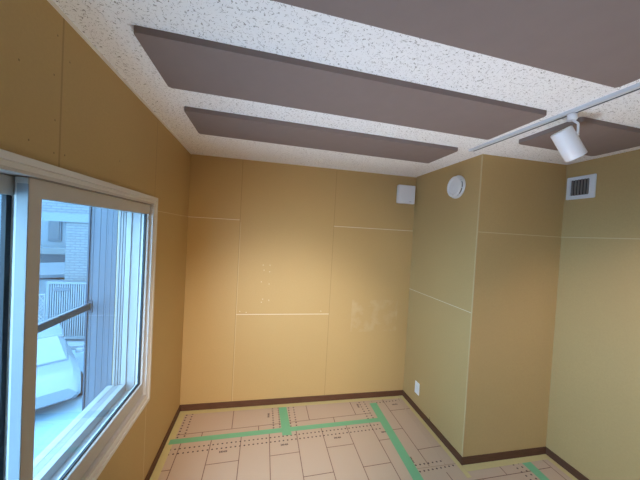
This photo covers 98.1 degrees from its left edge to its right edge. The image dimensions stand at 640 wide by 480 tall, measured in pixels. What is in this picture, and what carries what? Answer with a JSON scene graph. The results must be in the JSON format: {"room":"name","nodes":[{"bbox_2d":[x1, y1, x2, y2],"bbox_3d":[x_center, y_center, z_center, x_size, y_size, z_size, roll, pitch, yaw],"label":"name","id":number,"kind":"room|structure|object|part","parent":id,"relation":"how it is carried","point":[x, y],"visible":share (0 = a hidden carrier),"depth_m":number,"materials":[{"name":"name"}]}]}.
{"room":"studio","nodes":[
{"label":"studio","id":0,"kind":"room"},
{"bbox_2d":[0,0,190,479],"bbox_3d":[-0.879,0.475,0.327,0.190,2.400,4.850,3,1,-12],"label":"wall","id":1,"kind":"structure","parent":0,"point":[62,105],"depth_m":1.21,"materials":[{"name":"beige paint"}]},
{"bbox_2d":[0,149,157,479],"bbox_3d":[-0.986,0.408,0.839,0.233,1.300,1.880,3,1,-12],"label":"window","id":2,"kind":"structure","parent":1,"relation":"in","point":[83,449],"depth_m":1.08,"materials":[{"name":"white plastic"}]},
{"bbox_3d":[-0.871,0.416,0.436,0.036,1.186,0.932,3,1,-12],"label":"sash","id":3,"kind":"part","parent":2,"relation":"part of","materials":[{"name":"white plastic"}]},
{"bbox_3d":[-1.109,0.941,0.832,0.043,0.022,1.820,3,1,-12],"label":"sill","id":4,"kind":"part","parent":2,"relation":"part of","materials":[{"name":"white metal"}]},
{"bbox_3d":[-1.001,0.402,0.836,0.027,1.220,1.820,3,1,-12],"label":"frame","id":5,"kind":"part","parent":2,"relation":"part of","materials":[{"name":"white metal"}]},
{"bbox_2d":[82,206,118,410],"bbox_3d":[-1.381,0.365,1.799,0.197,2.100,0.069,3,1,-12],"label":"wall","id":6,"kind":"structure","parent":1,"relation":"attached to","point":[103,223],"depth_m":1.77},
{"bbox_2d":[38,300,92,332],"bbox_3d":[-1.261,0.454,0.788,0.040,0.080,1.988,3,1,-12],"label":"guard rail","id":7,"kind":"object","parent":6,"relation":"attached to","point":[53,321],"visible":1,"depth_m":1.53,"materials":[{"name":"metal"}]},
{"bbox_2d":[47,0,191,153],"bbox_3d":[-0.700,-0.712,0.248,0.011,0.007,4.700,3,1,-12],"label":"trim","id":8,"kind":"structure","parent":1,"relation":"attached to","point":[51,2],"depth_m":1.14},
{"bbox_2d":[145,405,180,479],"bbox_3d":[-0.830,1.649,0.300,0.009,0.062,4.700,3,1,-12],"label":"baseboard","id":9,"kind":"structure","parent":1,"relation":"attached to","point":[167,435],"depth_m":2.12,"materials":[{"name":"brown wood"}]},
{"bbox_2d":[180,154,415,404],"bbox_3d":[0.313,0.481,2.977,3.225,2.400,0.150,3,1,-12],"label":"wall","id":10,"kind":"structure","parent":0,"point":[297,278],"depth_m":2.77,"materials":[{"name":"beige paint"}]},
{"bbox_2d":[180,390,402,410],"bbox_3d":[-0.194,1.628,2.829,2.269,0.062,0.009,3,1,-12],"label":"baseboard","id":11,"kind":"structure","parent":10,"relation":"attached to","point":[217,405],"depth_m":2.80,"materials":[{"name":"brown wood"}]},
{"bbox_2d":[192,153,411,176],"bbox_3d":[-0.064,-0.735,2.777,2.267,0.005,0.007,3,1,-12],"label":"trim","id":12,"kind":"structure","parent":10,"relation":"attached to","point":[192,153],"depth_m":2.74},
{"bbox_2d":[396,185,414,203],"bbox_3d":[0.913,-0.483,2.963,0.196,0.195,0.056,3,1,-12],"label":"ventilation unit","id":13,"kind":"object","parent":10,"relation":"attached to","point":[405,193],"visible":1,"depth_m":2.94,"materials":[{"name":"white plastic"}]},
{"bbox_2d":[53,0,639,176],"bbox_3d":[0.776,-0.702,0.581,3.415,0.120,4.950,3,1,-12],"label":"ceiling","id":14,"kind":"structure","parent":0,"point":[269,26],"depth_m":1.13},
{"bbox_2d":[184,106,457,162],"bbox_3d":[0.079,-0.698,1.954,1.823,0.025,0.381,3,1,-14],"label":"acoustic panel","id":15,"kind":"object","parent":14,"relation":"attached to","point":[206,122],"visible":1,"depth_m":1.88,"materials":[{"name":"brown fabric"}]},
{"bbox_2d":[134,25,546,139],"bbox_3d":[0.211,-0.677,1.341,1.833,0.025,0.376,3,1,-14],"label":"acoustic panel","id":16,"kind":"object","parent":14,"relation":"attached to","point":[184,62],"visible":1,"depth_m":1.25,"materials":[{"name":"brown fabric"}]},
{"bbox_2d":[272,0,639,87],"bbox_3d":[0.344,-0.656,0.703,1.831,0.025,0.380,3,1,-14],"label":"acoustic panel","id":17,"kind":"object","parent":14,"relation":"attached to","point":[596,41],"visible":1,"depth_m":0.83,"materials":[{"name":"brown fabric"}]},
{"bbox_2d":[468,82,639,151],"bbox_3d":[1.424,-0.596,0.450,0.034,0.016,3.225,3,1,-12],"label":"track rail","id":18,"kind":"object","parent":14,"relation":"attached to","point":[635,87],"visible":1,"depth_m":1.38,"materials":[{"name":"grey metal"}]},
{"bbox_2d":[551,113,587,161],"bbox_3d":[1.253,-0.507,1.397,0.156,0.225,0.096,3,1,3],"label":"track spotlight","id":19,"kind":"object","parent":18,"relation":"hanging from","point":[567,141],"visible":1,"depth_m":1.36,"materials":[{"name":"white paint"}]},
{"bbox_3d":[1.260,-0.553,1.366,0.042,0.083,0.025,3,1,-12],"label":"arm","id":20,"kind":"part","parent":19,"relation":"part of","materials":[{"name":"white paint"}]},
{"bbox_2d":[519,117,639,155],"bbox_3d":[1.624,-0.608,1.683,0.676,0.025,0.400,3,1,-12],"label":"acoustic panel","id":21,"kind":"object","parent":14,"relation":"attached to","point":[599,137],"visible":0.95,"depth_m":1.61,"materials":[{"name":"brown fabric"}]},
{"bbox_2d":[403,154,566,456],"bbox_3d":[1.462,0.551,2.667,0.797,2.400,0.928,3,1,-12],"label":"wall","id":22,"kind":"structure","parent":0,"point":[522,200],"depth_m":2.24,"materials":[{"name":"beige paint"}]},
{"bbox_2d":[415,380,419,395],"bbox_3d":[0.976,1.489,2.797,0.010,0.118,0.074,3,1,-12],"label":"wall outlet","id":23,"kind":"object","parent":22,"relation":"attached to","point":[417,385],"visible":1,"depth_m":2.79,"materials":[{"name":"white plastic"}]},
{"bbox_2d":[403,390,462,464],"bbox_3d":[1.006,1.698,2.602,0.009,0.062,0.928,3,1,-12],"label":"baseboard","id":24,"kind":"structure","parent":22,"relation":"attached to","point":[422,415],"depth_m":2.47,"materials":[{"name":"brown wood"}]},
{"bbox_2d":[447,175,465,198],"bbox_3d":[1.149,-0.451,2.360,0.046,0.194,0.194,3,1,-12],"label":"air vent","id":25,"kind":"object","parent":22,"relation":"in","point":[456,185],"visible":1,"depth_m":2.33,"materials":[{"name":"white plastic"}]},
{"bbox_2d":[461,154,482,456],"bbox_3d":[1.169,0.515,2.135,0.005,2.338,0.010,3,1,-12],"label":"trim","id":26,"kind":"structure","parent":22,"relation":"attached to","point":[482,154],"depth_m":2.13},
{"bbox_2d":[463,447,545,464],"bbox_3d":[1.489,1.733,2.234,0.788,0.062,0.009,3,1,-12],"label":"baseboard","id":27,"kind":"structure","parent":22,"relation":"attached to","point":[482,458],"depth_m":2.22,"materials":[{"name":"brown wood"}]},
{"bbox_2d":[546,149,639,479],"bbox_3d":[2.309,0.636,0.918,0.150,2.400,4.700,3,1,-12],"label":"wall","id":28,"kind":"structure","parent":0,"point":[593,424],"depth_m":1.99,"materials":[{"name":"beige paint"}]},
{"bbox_2d":[545,446,588,479],"bbox_3d":[2.261,1.814,0.474,0.009,0.062,3.772,3,1,-12],"label":"baseboard","id":29,"kind":"structure","parent":28,"relation":"attached to","point":[552,455],"depth_m":2.16,"materials":[{"name":"brown wood"}]},
{"bbox_2d":[566,174,596,199],"bbox_3d":[2.018,-0.407,2.152,0.014,0.176,0.198,3,1,-12],"label":"air vent","id":30,"kind":"object","parent":28,"relation":"in","point":[580,187],"visible":1,"depth_m":2.14,"materials":[{"name":"white plastic"}]},
{"bbox_3d":[0.639,1.813,0.637,3.415,0.120,4.950,3,1,-12],"label":"floor","id":31,"kind":"structure","parent":0,"visible":0},
{"bbox_2d":[175,407,280,438],"bbox_3d":[-0.791,1.632,2.486,0.935,0.003,0.402,3,1,-12],"label":"board","id":32,"kind":"object","parent":31,"relation":"on","point":[214,423],"visible":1,"depth_m":2.48,"materials":[{"name":"beige cardboard"}]},
{"bbox_2d":[179,396,399,414],"bbox_3d":[-0.212,1.654,2.794,2.220,0.001,0.052,3,1,-12],"label":"tape","id":33,"kind":"object","parent":32,"relation":"on","point":[388,397],"visible":1,"depth_m":2.76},
{"bbox_2d":[158,422,412,479],"bbox_3d":[-0.207,1.676,1.942,1.858,0.003,0.986,3,1,-12],"label":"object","id":34,"kind":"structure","parent":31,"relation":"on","point":[365,451],"depth_m":2.13,"materials":[{"name":"beige cardboard"}]},
{"bbox_2d":[150,415,184,479],"bbox_3d":[-1.012,1.645,1.329,0.054,0.001,2.588,3,1,-12],"label":"tape","id":35,"kind":"object","parent":34,"relation":"on","point":[155,475],"visible":1,"depth_m":2.12,"materials":[{"name":"yellow paper"}]},
{"bbox_2d":[369,403,423,479],"bbox_3d":[0.649,1.712,2.323,0.078,0.001,1.155,3,1,-10],"label":"tape","id":36,"kind":"object","parent":34,"relation":"on","point":[411,468],"visible":1,"depth_m":2.32,"materials":[{"name":"green plastic"}]},
{"bbox_2d":[287,400,377,426],"bbox_3d":[0.116,1.677,2.688,0.920,0.003,0.379,3,1,-12],"label":"board","id":37,"kind":"object","parent":31,"relation":"on","point":[304,415],"visible":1,"depth_m":2.69,"materials":[{"name":"beige cardboard"}]},
{"bbox_2d":[168,418,379,444],"bbox_3d":[-0.310,1.658,2.427,1.840,0.001,0.055,3,1,-13],"label":"tape","id":38,"kind":"object","parent":37,"relation":"on","point":[315,426],"visible":1,"depth_m":2.39,"materials":[{"name":"green plastic"}]},
{"bbox_2d":[279,407,291,434],"bbox_3d":[-0.324,1.654,2.553,0.080,0.001,0.392,3,1,-13],"label":"tape","id":39,"kind":"object","parent":37,"relation":"on","point":[285,425],"visible":1,"depth_m":2.53,"materials":[{"name":"green plastic"}]},
{"bbox_2d":[371,398,444,468],"bbox_3d":[0.779,1.717,2.552,0.316,0.003,0.872,3,1,-12],"label":"board","id":40,"kind":"object","parent":31,"relation":"on","point":[419,449],"visible":1,"depth_m":2.45,"materials":[{"name":"beige cardboard"}]},
{"bbox_2d":[399,398,454,464],"bbox_3d":[0.937,1.725,2.585,0.116,0.003,0.872,3,1,-12],"label":"board","id":41,"kind":"object","parent":31,"relation":"on","point":[444,456],"visible":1,"depth_m":2.41,"materials":[{"name":"beige cardboard"}]},
{"bbox_2d":[400,395,470,477],"bbox_3d":[0.992,1.725,2.544,0.038,0.001,1.036,3,1,-12],"label":"tape","id":42,"kind":"object","parent":31,"relation":"on","point":[428,428],"visible":1,"depth_m":2.40,"materials":[{"name":"plastic"}]},
{"bbox_2d":[417,463,539,479],"bbox_3d":[1.262,1.761,1.732,0.928,0.003,0.924,3,1,-12],"label":"board","id":43,"kind":"object","parent":31,"relation":"on","point":[519,471],"visible":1,"depth_m":2.08,"materials":[{"name":"beige cardboard"}]},
{"bbox_2d":[462,455,545,470],"bbox_3d":[1.489,1.760,2.200,0.788,0.001,0.056,3,1,-12],"label":"tape","id":44,"kind":"object","parent":43,"relation":"on","point":[477,466],"visible":1,"depth_m":2.19,"materials":[{"name":"yellow paper"}]},
{"bbox_2d":[522,462,548,479],"bbox_3d":[1.700,1.779,1.917,0.086,0.001,0.626,3,1,-12],"label":"tape","id":45,"kind":"object","parent":43,"relation":"on","point":[529,465],"visible":1,"depth_m":2.13,"materials":[{"name":"green plastic"}]},
{"bbox_2d":[531,459,572,479],"bbox_3d":[1.838,1.791,1.834,0.236,0.003,0.888,3,1,-12],"label":"board","id":46,"kind":"object","parent":31,"relation":"on","point":[546,467],"visible":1,"depth_m":2.15,"materials":[{"name":"beige cardboard"}]},
{"bbox_2d":[542,454,577,479],"bbox_3d":[2.021,1.804,1.491,0.046,0.001,1.662,3,1,-12],"label":"tape","id":47,"kind":"object","parent":31,"relation":"on","point":[566,472],"visible":1,"depth_m":2.18,"materials":[{"name":"yellow paper"}]},
{"label":"outside","id":48,"kind":"structure","parent":0,"visible":0},
{"bbox_2d":[34,318,83,458],"bbox_3d":[-24.163,3.278,10.684,38.800,0.200,55.000,3,1,-12],"label":"ground","id":49,"kind":"structure","parent":48,"point":[50,421],"depth_m":6.64,"materials":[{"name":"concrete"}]},
{"bbox_2d":[0,218,65,247],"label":"window","id":50,"kind":"structure","parent":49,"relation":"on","point":[53,233],"depth_m":17.62,"materials":[{"name":"glass"}]},
{"bbox_2d":[40,247,64,262],"bbox_3d":[-15.960,1.933,16.532,9.100,3.120,2.400,3,1,-12],"label":"shed","id":51,"kind":"object","parent":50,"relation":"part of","point":[47,254],"visible":0.11,"depth_m":15.66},
{"bbox_3d":[-16.828,-0.633,17.625,0.500,1.200,0.020,3,1,-12],"label":"pane","id":52,"kind":"part","parent":50,"relation":"part of","materials":[{"name":"blue glass"}]},
{"bbox_2d":[38,293,45,322],"bbox_3d":[-11.271,2.938,10.387,1.708,1.900,0.058,3,1,-12],"label":"lattice fence","id":53,"kind":"object","parent":49,"relation":"on","point":[43,295],"visible":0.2,"depth_m":10.52,"materials":[{"name":"white metal"}]},
{"bbox_2d":[0,194,88,281],"bbox_3d":[-9.369,0.199,12.095,16.000,7.500,2.050,3,1,-12],"label":"building","id":54,"kind":"structure","parent":49,"relation":"on","point":[76,217],"depth_m":11.01,"materials":[{"name":"brick"}]},
{"bbox_2d":[38,262,64,317],"bbox_3d":[-13.408,2.364,14.011,5.100,2.650,2.000,3,1,-12],"label":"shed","id":55,"kind":"object","parent":49,"relation":"on","point":[53,271],"visible":0.18,"depth_m":13.34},
{"bbox_2d":[35,323,83,409],"bbox_3d":[-7.996,3.365,7.709,4.000,1.525,2.040,4,2,40],"label":"parked car","id":56,"kind":"object","parent":49,"relation":"on","point":[59,377],"visible":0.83,"depth_m":7.16,"materials":[{"name":"silver metal"}]},
{"bbox_2d":[75,347,83,352],"bbox_3d":[-6.916,3.159,8.006,0.160,0.120,0.160,3,1,-12],"label":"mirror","id":57,"kind":"object","parent":56,"relation":"on","point":[79,349],"depth_m":7.95,"materials":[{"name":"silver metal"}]},
{"bbox_2d":[45,281,85,338],"bbox_3d":[-9.598,2.791,10.735,1.650,2.360,0.130,3,1,-12],"label":"fence","id":58,"kind":"object","parent":49,"relation":"on","point":[61,296],"visible":0.55,"depth_m":10.68,"materials":[{"name":"grey metal"}]},
{"bbox_2d":[67,341,83,349],"bbox_3d":[-10.166,3.875,10.137,14.000,0.160,0.400,3,1,-12],"label":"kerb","id":59,"kind":"object","parent":49,"relation":"on","point":[73,345],"depth_m":10.25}
]}

